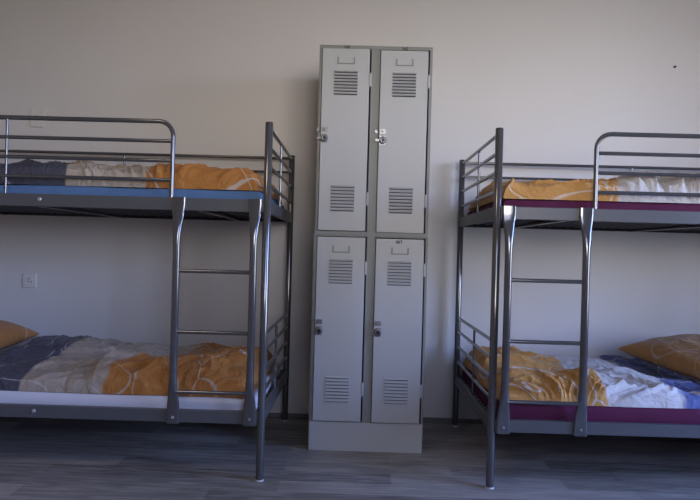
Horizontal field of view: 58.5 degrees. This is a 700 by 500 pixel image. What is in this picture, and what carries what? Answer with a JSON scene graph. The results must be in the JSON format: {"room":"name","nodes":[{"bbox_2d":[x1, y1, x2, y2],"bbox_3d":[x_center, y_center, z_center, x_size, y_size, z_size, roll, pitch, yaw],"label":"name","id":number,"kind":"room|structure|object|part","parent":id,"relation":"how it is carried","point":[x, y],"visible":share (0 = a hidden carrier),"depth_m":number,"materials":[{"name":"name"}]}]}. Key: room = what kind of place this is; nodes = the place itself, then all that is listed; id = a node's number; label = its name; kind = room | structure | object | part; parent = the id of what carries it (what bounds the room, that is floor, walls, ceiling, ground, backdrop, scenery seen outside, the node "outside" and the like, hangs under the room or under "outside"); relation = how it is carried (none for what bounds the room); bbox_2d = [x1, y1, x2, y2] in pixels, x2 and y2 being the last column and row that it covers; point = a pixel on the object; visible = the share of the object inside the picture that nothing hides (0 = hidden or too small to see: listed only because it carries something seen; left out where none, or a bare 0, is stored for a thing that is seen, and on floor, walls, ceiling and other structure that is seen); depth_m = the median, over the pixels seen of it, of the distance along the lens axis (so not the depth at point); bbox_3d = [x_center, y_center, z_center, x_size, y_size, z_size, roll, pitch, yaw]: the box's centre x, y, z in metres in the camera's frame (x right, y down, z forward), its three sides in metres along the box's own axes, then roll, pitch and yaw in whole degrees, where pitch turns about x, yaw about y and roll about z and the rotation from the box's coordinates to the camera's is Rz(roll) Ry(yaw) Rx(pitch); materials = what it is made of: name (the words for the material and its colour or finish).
{"room":"dormitory","nodes":[
{"label":"dormitory","id":0,"kind":"room"},
{"bbox_2d":[0,0,699,418],"bbox_3d":[0.211,-0.589,3.948,6.300,3.250,0.300,2,0,1],"label":"wall","id":1,"kind":"structure","parent":0,"point":[557,76],"depth_m":3.80,"materials":[{"name":"paint"}]},
{"bbox_2d":[23,273,36,287],"bbox_3d":[-1.954,0.187,3.812,0.082,0.088,0.020,2,0,1],"label":"wall socket","id":2,"kind":"object","parent":1,"relation":"attached to","point":[29,279],"visible":1,"depth_m":3.81,"materials":[{"name":"beige plastic"}]},
{"bbox_2d":[30,108,44,126],"bbox_3d":[-1.908,-0.807,3.812,0.082,0.115,0.020,2,0,1],"label":"wall socket","id":3,"kind":"object","parent":1,"relation":"attached to","point":[34,111],"visible":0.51,"depth_m":3.81,"materials":[{"name":"beige plastic"}]},
{"bbox_2d":[267,413,483,423],"bbox_3d":[0.164,1.021,3.792,6.300,0.028,0.012,2,0,1],"label":"baseboard","id":4,"kind":"structure","parent":1,"relation":"attached to","point":[274,415],"depth_m":3.78,"materials":[{"name":"grey wood"}]},
{"bbox_2d":[0,417,699,499],"bbox_3d":[0.136,1.084,1.448,6.900,0.100,5.300,2,0,1],"label":"floor","id":5,"kind":"structure","parent":0,"point":[41,458],"depth_m":2.99,"materials":[{"name":"grey laminate"}]},
{"bbox_2d":[0,115,294,481],"bbox_3d":[-1.403,0.198,3.245,2.099,1.587,1.039,2,0,1],"label":"bunk bed","id":6,"kind":"object","parent":5,"relation":"on","point":[255,211],"visible":0.91,"depth_m":2.76,"materials":[{"name":"silver metal"}]},
{"bbox_3d":[-1.603,-0.333,2.778,1.617,0.017,0.017,2,0,1],"label":"guard rail","id":7,"kind":"part","parent":6,"relation":"part of","materials":[{"name":"silver metal"}]},
{"bbox_3d":[-1.601,-0.418,2.778,1.617,0.017,0.017,2,0,1],"label":"guard rail","id":8,"kind":"part","parent":6,"relation":"part of","materials":[{"name":"silver metal"}]},
{"bbox_3d":[-1.598,-0.505,2.778,1.617,0.017,0.017,2,0,1],"label":"guard rail","id":9,"kind":"part","parent":6,"relation":"part of","materials":[{"name":"silver metal"}]},
{"bbox_3d":[-1.422,0.714,2.775,2.032,0.054,0.026,2,0,1],"label":"rail","id":10,"kind":"part","parent":6,"relation":"part of","materials":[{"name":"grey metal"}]},
{"bbox_3d":[-1.396,-0.221,2.775,2.032,0.055,0.026,2,0,1],"label":"rail","id":11,"kind":"part","parent":6,"relation":"part of","materials":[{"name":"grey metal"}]},
{"bbox_2d":[0,363,279,410],"bbox_3d":[-1.414,0.676,3.261,1.993,0.082,0.922,2,0,1],"label":"mattress","id":12,"kind":"object","parent":6,"relation":"on","point":[15,397],"visible":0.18,"depth_m":2.80,"materials":[{"name":"white fabric"}]},
{"bbox_2d":[0,335,273,397],"bbox_3d":[-1.228,0.557,3.253,1.612,0.171,0.901,2,0,1],"label":"duvet","id":13,"kind":"object","parent":12,"relation":"on","point":[55,363],"visible":0.93,"depth_m":2.90,"materials":[{"name":"orange fabric"}]},
{"bbox_2d":[0,320,38,349],"bbox_3d":[-2.066,0.456,3.383,0.499,0.174,0.620,2,0,-5],"label":"pillow","id":14,"kind":"object","parent":13,"relation":"on","point":[11,334],"visible":1,"depth_m":3.45,"materials":[{"name":"orange fabric"}]},
{"bbox_2d":[0,185,283,208],"bbox_3d":[-1.389,-0.256,3.261,1.993,0.077,0.922,2,0,1],"label":"mattress","id":15,"kind":"object","parent":6,"relation":"on","point":[29,189],"visible":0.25,"depth_m":2.80,"materials":[{"name":"blue fabric"}]},
{"bbox_2d":[0,159,281,203],"bbox_3d":[-1.303,-0.363,3.259,1.820,0.145,0.912,2,0,1],"label":"duvet","id":16,"kind":"object","parent":15,"relation":"on","point":[198,176],"visible":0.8,"depth_m":2.81,"materials":[{"name":"orange fabric"}]},
{"bbox_3d":[-1.376,-0.576,3.746,2.036,0.018,0.018,2,0,1],"label":"guard rail","id":17,"kind":"part","parent":6,"relation":"part of","materials":[{"name":"silver metal"}]},
{"bbox_3d":[-1.378,-0.492,3.746,2.036,0.015,0.015,2,0,1],"label":"guard rail","id":18,"kind":"part","parent":6,"relation":"part of","materials":[{"name":"silver metal"}]},
{"bbox_3d":[-1.385,-0.221,3.747,2.032,0.055,0.026,2,0,1],"label":"rail","id":19,"kind":"part","parent":6,"relation":"part of","materials":[{"name":"silver metal"}]},
{"bbox_3d":[-0.766,0.265,2.736,0.058,0.996,0.036,2,0,1],"label":"ladder rail","id":20,"kind":"part","parent":6,"relation":"part of","materials":[{"name":"silver metal"}]},
{"bbox_3d":[-0.429,0.274,2.733,0.058,0.996,0.036,2,0,1],"label":"ladder rail","id":21,"kind":"part","parent":6,"relation":"part of","materials":[{"name":"silver metal"}]},
{"bbox_3d":[-0.379,0.225,2.764,0.035,1.581,0.035,2,0,1],"label":"post","id":22,"kind":"part","parent":6,"relation":"part of","materials":[{"name":"silver metal"}]},
{"bbox_3d":[-0.387,0.743,3.249,0.020,0.054,0.940,2,0,1],"label":"panel","id":23,"kind":"part","parent":6,"relation":"part of","materials":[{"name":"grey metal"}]},
{"bbox_3d":[-0.384,0.632,3.249,0.018,0.018,0.946,2,0,1],"label":"rail","id":24,"kind":"part","parent":6,"relation":"part of","materials":[{"name":"silver metal"}]},
{"bbox_3d":[-0.382,0.543,3.249,0.018,0.018,0.946,2,0,1],"label":"rail","id":25,"kind":"part","parent":6,"relation":"part of","materials":[{"name":"silver metal"}]},
{"bbox_3d":[-0.379,0.454,3.249,0.018,0.018,0.946,2,0,1],"label":"rail","id":26,"kind":"part","parent":6,"relation":"part of","materials":[{"name":"silver metal"}]},
{"bbox_3d":[-0.377,0.375,3.249,0.018,0.018,0.946,2,0,1],"label":"rail","id":27,"kind":"part","parent":6,"relation":"part of","materials":[{"name":"silver metal"}]},
{"bbox_3d":[-0.359,-0.287,3.249,0.018,0.018,0.946,2,0,1],"label":"rail","id":28,"kind":"part","parent":6,"relation":"part of","materials":[{"name":"silver metal"}]},
{"bbox_3d":[-0.361,-0.193,3.249,0.020,0.055,0.940,2,0,1],"label":"panel","id":29,"kind":"part","parent":6,"relation":"part of","materials":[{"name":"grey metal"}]},
{"bbox_3d":[-0.356,-0.374,3.249,0.018,0.018,0.946,2,0,1],"label":"rail","id":30,"kind":"part","parent":6,"relation":"part of","materials":[{"name":"silver metal"}]},
{"bbox_3d":[-0.354,-0.458,3.249,0.018,0.018,0.946,2,0,1],"label":"rail","id":31,"kind":"part","parent":6,"relation":"part of","materials":[{"name":"silver metal"}]},
{"bbox_3d":[-0.352,-0.540,3.249,0.018,0.018,0.946,2,0,1],"label":"rail","id":32,"kind":"part","parent":6,"relation":"part of","materials":[{"name":"silver metal"}]},
{"bbox_3d":[-0.368,0.225,3.734,0.035,1.581,0.035,2,0,1],"label":"post","id":33,"kind":"part","parent":6,"relation":"part of","materials":[{"name":"silver metal"}]},
{"bbox_2d":[308,234,427,452],"bbox_3d":[0.093,0.480,3.432,0.587,1.105,0.534,2,0,1],"label":"locker","id":34,"kind":"object","parent":5,"relation":"on","point":[368,319],"visible":1,"depth_m":3.19,"materials":[{"name":"grey metal"}]},
{"bbox_3d":[-0.057,0.404,3.198,0.245,0.940,0.018,2,0,1],"label":"door","id":35,"kind":"part","parent":34,"relation":"part of","materials":[{"name":"grey metal"}]},
{"bbox_2d":[315,45,432,237],"bbox_3d":[0.121,-0.558,3.432,0.584,0.973,0.534,2,0,1],"label":"locker","id":36,"kind":"object","parent":34,"relation":"on","point":[373,129],"visible":0.98,"depth_m":3.19,"materials":[{"name":"grey metal"}]},
{"bbox_3d":[-0.030,-0.563,3.198,0.242,0.929,0.018,2,0,1],"label":"door","id":37,"kind":"part","parent":36,"relation":"part of","materials":[{"name":"grey metal"}]},
{"bbox_3d":[0.267,-0.552,3.194,0.242,0.929,0.018,2,0,1],"label":"door","id":38,"kind":"part","parent":36,"relation":"part of","materials":[{"name":"grey metal"}]},
{"bbox_3d":[0.243,0.414,3.194,0.245,0.939,0.018,2,0,1],"label":"door","id":39,"kind":"part","parent":34,"relation":"part of","materials":[{"name":"grey metal"}]},
{"bbox_2d":[452,127,699,488],"bbox_3d":[1.672,0.284,3.211,2.099,1.585,1.039,2,0,1],"label":"bunk bed","id":40,"kind":"object","parent":5,"relation":"on","point":[587,220],"visible":0.9,"depth_m":2.74,"materials":[{"name":"silver metal"}]},
{"bbox_3d":[0.648,0.254,3.723,0.035,1.581,0.035,2,0,1],"label":"post","id":41,"kind":"part","parent":40,"relation":"part of","materials":[{"name":"silver metal"}]},
{"bbox_3d":[0.628,0.771,3.238,0.020,0.054,0.940,2,0,1],"label":"panel","id":42,"kind":"part","parent":40,"relation":"part of","materials":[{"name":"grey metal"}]},
{"bbox_3d":[0.631,0.660,3.238,0.018,0.018,0.946,2,0,1],"label":"rail","id":43,"kind":"part","parent":40,"relation":"part of","materials":[{"name":"silver metal"}]},
{"bbox_3d":[0.634,0.571,3.238,0.018,0.018,0.946,2,0,1],"label":"rail","id":44,"kind":"part","parent":40,"relation":"part of","materials":[{"name":"silver metal"}]},
{"bbox_3d":[0.636,0.482,3.238,0.018,0.018,0.946,2,0,1],"label":"rail","id":45,"kind":"part","parent":40,"relation":"part of","materials":[{"name":"silver metal"}]},
{"bbox_3d":[0.638,0.403,3.238,0.018,0.018,0.946,2,0,1],"label":"rail","id":46,"kind":"part","parent":40,"relation":"part of","materials":[{"name":"silver metal"}]},
{"bbox_3d":[0.654,-0.164,3.238,0.020,0.055,0.940,2,0,1],"label":"panel","id":47,"kind":"part","parent":40,"relation":"part of","materials":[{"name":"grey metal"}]},
{"bbox_3d":[0.657,-0.259,3.238,0.018,0.018,0.946,2,0,1],"label":"rail","id":48,"kind":"part","parent":40,"relation":"part of","materials":[{"name":"silver metal"}]},
{"bbox_3d":[0.659,-0.346,3.238,0.018,0.018,0.946,2,0,1],"label":"rail","id":49,"kind":"part","parent":40,"relation":"part of","materials":[{"name":"silver metal"}]},
{"bbox_3d":[0.661,-0.430,3.238,0.018,0.018,0.946,2,0,1],"label":"rail","id":50,"kind":"part","parent":40,"relation":"part of","materials":[{"name":"silver metal"}]},
{"bbox_3d":[0.664,-0.512,3.238,0.018,0.018,0.946,2,0,1],"label":"rail","id":51,"kind":"part","parent":40,"relation":"part of","materials":[{"name":"silver metal"}]},
{"bbox_3d":[0.637,0.253,2.753,0.035,1.581,0.035,2,0,1],"label":"post","id":52,"kind":"part","parent":40,"relation":"part of","materials":[{"name":"silver metal"}]},
{"bbox_3d":[0.682,0.305,2.720,0.058,0.996,0.036,2,0,1],"label":"ladder rail","id":53,"kind":"part","parent":40,"relation":"part of","materials":[{"name":"silver metal"}]},
{"bbox_3d":[1.697,-0.407,3.711,2.036,0.015,0.015,2,0,1],"label":"guard rail","id":54,"kind":"part","parent":40,"relation":"part of","materials":[{"name":"silver metal"}]},
{"bbox_2d":[463,367,699,424],"bbox_3d":[1.657,0.756,3.226,1.993,0.094,0.922,2,0,1],"label":"mattress","id":55,"kind":"object","parent":40,"relation":"on","point":[517,411],"visible":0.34,"depth_m":2.77,"materials":[{"name":"purple fabric"}]},
{"bbox_2d":[463,345,699,408],"bbox_3d":[1.568,0.632,3.221,1.814,0.152,0.922,2,0,1],"label":"duvet","id":56,"kind":"object","parent":55,"relation":"on","point":[612,380],"visible":0.91,"depth_m":2.88,"materials":[{"name":"fabric"}]},
{"bbox_2d":[617,334,699,380],"bbox_3d":[1.881,0.552,3.219,0.619,0.194,0.700,2,0,-19],"label":"pillow","id":57,"kind":"object","parent":56,"relation":"on","point":[680,353],"visible":1,"depth_m":3.20,"materials":[{"name":"orange fabric"}]},
{"bbox_3d":[1.689,-0.136,3.712,2.032,0.055,0.026,2,0,1],"label":"rail","id":58,"kind":"part","parent":40,"relation":"part of","materials":[{"name":"silver metal"}]},
{"bbox_3d":[1.699,-0.490,3.711,2.036,0.018,0.018,2,0,1],"label":"guard rail","id":59,"kind":"part","parent":40,"relation":"part of","materials":[{"name":"silver metal"}]},
{"bbox_3d":[1.019,0.314,2.716,0.058,0.996,0.036,2,0,1],"label":"ladder rail","id":60,"kind":"part","parent":40,"relation":"part of","materials":[{"name":"silver metal"}]},
{"bbox_2d":[468,200,699,214],"bbox_3d":[1.683,-0.167,3.226,1.993,0.071,0.922,2,0,1],"label":"mattress","id":61,"kind":"object","parent":40,"relation":"on","point":[518,203],"visible":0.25,"depth_m":2.78,"materials":[{"name":"purple fabric"}]},
{"bbox_2d":[469,170,699,209],"bbox_3d":[1.597,-0.288,3.223,1.821,0.168,0.919,2,0,1],"label":"duvet","id":62,"kind":"object","parent":61,"relation":"on","point":[537,190],"visible":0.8,"depth_m":2.79,"materials":[{"name":"fabric"}]},
{"bbox_3d":[1.652,0.799,2.740,2.032,0.054,0.026,2,0,1],"label":"rail","id":63,"kind":"part","parent":40,"relation":"part of","materials":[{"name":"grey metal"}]},
{"bbox_3d":[1.678,-0.136,2.740,2.032,0.055,0.026,2,0,1],"label":"rail","id":64,"kind":"part","parent":40,"relation":"part of","materials":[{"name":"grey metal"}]},
{"bbox_3d":[1.892,-0.231,2.739,1.614,0.017,0.017,2,0,1],"label":"guard rail","id":65,"kind":"part","parent":40,"relation":"part of","materials":[{"name":"silver metal"}]},
{"bbox_3d":[1.894,-0.316,2.739,1.614,0.017,0.017,2,0,1],"label":"guard rail","id":66,"kind":"part","parent":40,"relation":"part of","materials":[{"name":"silver metal"}]},
{"bbox_3d":[1.897,-0.403,2.739,1.614,0.017,0.017,2,0,1],"label":"guard rail","id":67,"kind":"part","parent":40,"relation":"part of","materials":[{"name":"silver metal"}]}
]}

